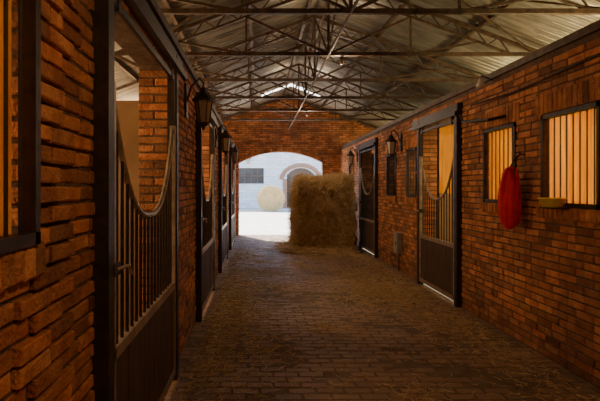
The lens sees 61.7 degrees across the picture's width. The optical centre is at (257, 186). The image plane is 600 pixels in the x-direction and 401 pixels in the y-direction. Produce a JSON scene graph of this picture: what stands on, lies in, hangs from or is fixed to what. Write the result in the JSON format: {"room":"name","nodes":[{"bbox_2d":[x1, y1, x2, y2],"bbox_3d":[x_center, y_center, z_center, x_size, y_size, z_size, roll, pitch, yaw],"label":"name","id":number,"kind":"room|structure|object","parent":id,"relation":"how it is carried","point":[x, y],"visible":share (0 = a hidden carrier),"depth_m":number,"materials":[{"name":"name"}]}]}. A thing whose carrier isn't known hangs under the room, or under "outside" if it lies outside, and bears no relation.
{"room":"farm building","nodes":[
{"label":"farm building","id":0,"kind":"room"},
{"bbox_2d":[0,0,235,400],"bbox_3d":[-0.853,0.175,7.000,0.312,2.850,19.006,0,0,0],"label":"wall","id":1,"kind":"structure","parent":0,"point":[47,302],"depth_m":1.94,"materials":[{"name":"brick"}]},
{"bbox_2d":[0,0,40,253],"bbox_3d":[-0.742,-0.249,1.125,0.093,0.862,0.950,0,0,0],"label":"window","id":2,"kind":"structure","parent":1,"relation":"in","point":[29,11],"depth_m":1.56,"materials":[{"name":"metal"}]},
{"bbox_2d":[91,0,186,400],"bbox_3d":[-0.691,0.240,3.360,0.119,2.720,2.280,0,0,0],"label":"gate","id":3,"kind":"object","parent":1,"relation":"attached to","point":[141,363],"visible":1,"depth_m":2.75,"materials":[{"name":"metal"}]},
{"bbox_2d":[146,0,234,145],"bbox_3d":[-0.835,-1.285,7.000,0.230,0.070,19.000,0,0,0],"label":"trim","id":4,"kind":"structure","parent":1,"relation":"on","point":[153,4],"depth_m":4.39,"materials":[{"name":"paint"}]},
{"bbox_2d":[184,77,214,130],"bbox_3d":[-0.588,-0.840,5.050,0.306,0.541,0.199,0,0,0],"label":"wall lantern","id":5,"kind":"object","parent":1,"relation":"attached to","point":[203,100],"visible":1,"depth_m":5.01,"materials":[{"name":"metal"}]},
{"bbox_2d":[195,92,218,321],"bbox_3d":[-0.691,0.240,6.975,0.119,2.720,2.150,0,0,0],"label":"gate","id":6,"kind":"object","parent":1,"relation":"attached to","point":[205,207],"visible":0.98,"depth_m":6.43,"materials":[{"name":"metal"}]},
{"bbox_2d":[218,126,227,272],"bbox_3d":[-0.691,0.240,10.375,0.119,2.720,2.250,0,0,0],"label":"gate","id":7,"kind":"object","parent":1,"relation":"attached to","point":[222,196],"visible":0.98,"depth_m":9.55,"materials":[{"name":"metal"}]},
{"bbox_2d":[215,124,232,154],"bbox_3d":[-0.588,-0.810,8.600,0.306,0.541,0.199,0,0,0],"label":"wall lantern","id":8,"kind":"object","parent":1,"relation":"attached to","point":[225,138],"visible":0.98,"depth_m":8.56,"materials":[{"name":"metal"}]},
{"bbox_2d":[228,143,234,249],"bbox_3d":[-0.691,0.240,13.775,0.119,2.720,2.250,0,0,0],"label":"gate","id":9,"kind":"object","parent":1,"relation":"attached to","point":[231,164],"visible":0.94,"depth_m":12.67,"materials":[{"name":"metal"}]},
{"bbox_2d":[230,142,239,163],"bbox_3d":[-0.588,-0.810,12.000,0.306,0.541,0.199,0,0,0],"label":"wall lantern","id":10,"kind":"object","parent":1,"relation":"attached to","point":[235,152],"visible":0.9,"depth_m":11.95,"materials":[{"name":"metal"}]},
{"bbox_2d":[116,100,138,335],"bbox_3d":[-2.600,0.272,7.000,3.200,2.896,19.000,0,0,0],"label":"wall","id":11,"kind":"structure","parent":0,"point":[128,110],"depth_m":5.20,"materials":[{"name":"paint"}]},
{"bbox_2d":[116,15,479,90],"bbox_3d":[0.985,-2.091,8.700,9.516,1.800,0.050,0,0,0],"label":"roof truss","id":12,"kind":"object","parent":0,"point":[230,78],"depth_m":8.68,"materials":[{"name":"metal"}]},
{"bbox_2d":[222,99,376,234],"bbox_3d":[0.985,-0.709,16.639,9.970,4.619,0.322,0,0,0],"label":"wall","id":13,"kind":"structure","parent":0,"point":[321,141],"depth_m":16.49,"materials":[{"name":"brick"}]},
{"bbox_2d":[215,82,399,120],"bbox_3d":[0.985,-2.091,13.800,9.516,1.800,0.050,0,0,0],"label":"roof truss","id":14,"kind":"object","parent":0,"point":[244,119],"depth_m":13.78,"materials":[{"name":"metal"}]},
{"bbox_2d":[115,0,514,118],"bbox_3d":[0.985,-2.091,7.000,9.850,1.818,19.000,0,0,0],"label":"purlins","id":15,"kind":"structure","parent":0,"point":[167,4],"depth_m":8.56,"materials":[{"name":"metal"}]},
{"bbox_2d":[211,63,418,110],"bbox_3d":[0.985,-2.091,12.100,9.516,1.800,0.050,0,0,0],"label":"roof truss","id":16,"kind":"object","parent":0,"point":[239,108],"depth_m":12.08,"materials":[{"name":"metal"}]},
{"bbox_2d":[202,44,444,98],"bbox_3d":[0.985,-2.091,10.400,9.516,1.800,0.050,0,0,0],"label":"roof truss","id":17,"kind":"object","parent":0,"point":[236,96],"depth_m":10.38,"materials":[{"name":"metal"}]},
{"bbox_2d":[115,0,536,67],"bbox_3d":[0.985,-2.091,7.000,9.516,1.800,0.050,0,0,0],"label":"roof truss","id":18,"kind":"object","parent":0,"point":[121,52],"depth_m":6.98,"materials":[{"name":"metal"}]},
{"bbox_2d":[115,0,599,127],"bbox_3d":[0.985,-2.100,7.140,10.700,2.035,19.880,0,0,0],"label":"ceiling","id":19,"kind":"structure","parent":0,"point":[535,31],"depth_m":8.50,"materials":[{"name":"metal"}]},
{"bbox_2d":[161,0,599,14],"bbox_3d":[0.985,-2.091,5.300,9.516,1.800,0.050,0,0,0],"label":"roof truss","id":20,"kind":"object","parent":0,"point":[580,9],"depth_m":5.28,"materials":[{"name":"metal"}]},
{"bbox_2d":[164,235,599,400],"bbox_3d":[0.985,1.655,7.149,3.510,0.131,19.303,0,0,0],"label":"floor","id":21,"kind":"structure","parent":0,"point":[359,376],"depth_m":5.00,"materials":[{"name":"brick pavers"},{"name":"straw"}]},
{"bbox_2d":[266,170,359,257],"bbox_3d":[1.419,0.637,12.628,2.329,2.275,2.965,0,0,-3],"label":"stack","id":22,"kind":"object","parent":21,"relation":"on","point":[323,209],"visible":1,"depth_m":12.43,"materials":[{"name":"plant"}]},
{"bbox_2d":[180,237,597,400],"bbox_3d":[0.988,1.546,9.025,3.389,0.113,14.044,0,0,0],"label":"straw","id":23,"kind":"object","parent":21,"relation":"on","point":[385,290],"visible":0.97,"depth_m":5.73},
{"bbox_2d":[172,0,599,130],"bbox_3d":[1.235,-2.392,7.000,5.318,1.115,19.000,0,0,0],"label":"roof bracing","id":24,"kind":"structure","parent":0,"point":[533,1],"depth_m":8.07,"materials":[{"name":"grey metal"}]},
{"bbox_2d":[371,154,451,241],"bbox_3d":[4.570,0.272,7.000,3.200,2.896,19.000,0,0,0],"label":"wall","id":25,"kind":"structure","parent":0,"point":[372,155],"depth_m":9.40,"materials":[{"name":"paint"}]},
{"bbox_2d":[340,30,599,387],"bbox_3d":[2.821,0.175,7.000,0.305,2.850,19.006,0,0,0],"label":"wall","id":26,"kind":"structure","parent":0,"point":[536,281],"depth_m":5.16,"materials":[{"name":"brick"}]},
{"bbox_2d":[348,163,353,181],"bbox_3d":[2.736,-0.249,14.500,0.083,0.862,0.800,0,0,0],"label":"window","id":27,"kind":"structure","parent":26,"relation":"in","point":[350,169],"depth_m":14.54,"materials":[{"name":"metal"}]},
{"bbox_2d":[346,147,357,166],"bbox_3d":[2.558,-0.820,13.600,0.306,0.541,0.199,0,0,0],"label":"wall lantern","id":28,"kind":"object","parent":26,"relation":"attached to","point":[350,155],"visible":1,"depth_m":13.56,"materials":[{"name":"metal"}]},
{"bbox_2d":[355,137,378,257],"bbox_3d":[2.660,0.240,12.325,0.119,2.720,2.150,0,0,0],"label":"gate","id":29,"kind":"object","parent":26,"relation":"attached to","point":[368,228],"visible":1,"depth_m":11.92,"materials":[{"name":"metal"}]},
{"bbox_2d":[386,152,396,195],"bbox_3d":[2.812,-0.249,10.150,0.235,0.862,0.700,0,0,0],"label":"window","id":30,"kind":"structure","parent":26,"relation":"in","point":[387,155],"depth_m":10.32,"materials":[{"name":"metal"}]},
{"bbox_2d":[385,129,401,157],"bbox_3d":[2.558,-0.820,9.450,0.306,0.541,0.199,0,0,0],"label":"wall lantern","id":31,"kind":"object","parent":26,"relation":"attached to","point":[391,141],"visible":1,"depth_m":9.41,"materials":[{"name":"metal"}]},
{"bbox_2d":[393,232,402,270],"bbox_3d":[2.645,1.230,9.475,0.110,0.740,0.290,0,0,0],"label":"utility box","id":32,"kind":"object","parent":26,"relation":"attached to","point":[397,236],"visible":1,"depth_m":9.39,"materials":[{"name":"grey metal"}]},
{"bbox_2d":[406,147,416,197],"bbox_3d":[2.812,-0.249,8.825,0.235,0.862,0.550,0,0,0],"label":"window","id":33,"kind":"structure","parent":26,"relation":"in","point":[415,148],"depth_m":8.82,"materials":[{"name":"metal"}]},
{"bbox_2d":[410,102,462,306],"bbox_3d":[2.660,0.240,7.605,0.119,2.720,1.970,0,0,0],"label":"gate","id":34,"kind":"object","parent":26,"relation":"attached to","point":[439,261],"visible":1,"depth_m":7.14,"materials":[{"name":"metal"}]},
{"bbox_2d":[437,123,453,237],"bbox_3d":[2.837,0.300,7.295,0.045,2.600,1.140,0,0,0],"label":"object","id":35,"kind":"structure","parent":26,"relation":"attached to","point":[445,135],"depth_m":7.61,"materials":[{"name":"wood"}]},
{"bbox_2d":[340,19,599,148],"bbox_3d":[2.805,-1.285,7.000,0.230,0.070,19.000,0,0,0],"label":"trim","id":36,"kind":"structure","parent":26,"relation":"on","point":[593,27],"depth_m":5.35,"materials":[{"name":"paint"}]},
{"bbox_2d":[459,114,505,122],"bbox_3d":[2.596,-0.813,5.850,0.239,0.183,0.835,0,0,0],"label":"rack","id":37,"kind":"object","parent":26,"relation":"attached to","point":[460,115],"visible":1,"depth_m":5.59,"materials":[{"name":"metal"}]},
{"bbox_2d":[476,75,492,87],"bbox_3d":[2.605,-1.218,5.750,0.194,0.137,0.101,0,0,0],"label":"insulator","id":38,"kind":"object","parent":26,"relation":"attached to","point":[480,84],"visible":1,"depth_m":5.73,"materials":[{"name":"ceramic"}]},
{"bbox_2d":[483,122,516,202],"bbox_3d":[2.736,-0.249,5.625,0.083,0.862,0.750,0,0,0],"label":"window","id":39,"kind":"structure","parent":26,"relation":"in","point":[499,143],"depth_m":5.77,"materials":[{"name":"metal"}]},
{"bbox_2d":[497,151,524,229],"bbox_3d":[2.563,0.034,5.111,0.226,0.792,0.291,0,0,-31],"label":"bag","id":40,"kind":"object","parent":26,"relation":"attached to","point":[509,191],"visible":1,"depth_m":5.01,"materials":[{"name":"fabric"}]},
{"bbox_2d":[471,54,599,105],"bbox_3d":[2.685,-1.020,4.400,0.020,0.057,3.801,0,0,0],"label":"conduit","id":41,"kind":"object","parent":26,"relation":"attached to","point":[597,55],"visible":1,"depth_m":4.67,"materials":[{"name":"metal"}]},
{"bbox_2d":[540,207,568,208],"bbox_3d":[2.583,0.182,4.360,0.165,0.012,0.160,0,0,0],"label":"shelf","id":42,"kind":"object","parent":26,"relation":"attached to","point":[540,207],"visible":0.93,"depth_m":4.29,"materials":[{"name":"wood"}]},
{"bbox_2d":[537,198,566,206],"bbox_3d":[2.565,0.135,4.360,0.224,0.080,0.224,0,0,0],"label":"bowl","id":43,"kind":"object","parent":42,"relation":"on","point":[545,202],"visible":0.92,"depth_m":4.28,"materials":[{"name":"plastic"}]},
{"bbox_2d":[540,101,599,209],"bbox_3d":[2.736,-0.249,4.360,0.083,0.862,0.820,0,0,0],"label":"window","id":44,"kind":"structure","parent":26,"relation":"in","point":[575,131],"depth_m":4.36,"materials":[{"name":"metal"}]},
{"label":"outside","id":45,"kind":"structure","parent":0,"visible":0},
{"bbox_2d":[239,208,291,234],"bbox_3d":[2.500,1.705,38.400,55.000,0.190,43.200,0,0,0],"label":"ground","id":46,"kind":"structure","parent":45,"point":[252,221],"depth_m":23.33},
{"bbox_2d":[256,185,284,210],"bbox_3d":[0.847,0.766,33.507,1.984,1.861,1.409,0,0,0],"label":"hay bale","id":47,"kind":"object","parent":46,"relation":"on","point":[270,197],"visible":0.99,"depth_m":32.84,"materials":[{"name":"plant"}]},
{"bbox_2d":[239,152,320,207],"bbox_3d":[2.000,-1.700,38.100,40.000,6.600,0.800,0,0,0],"label":"building","id":48,"kind":"structure","parent":46,"relation":"on","point":[276,169],"depth_m":38.00,"materials":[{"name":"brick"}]}
]}

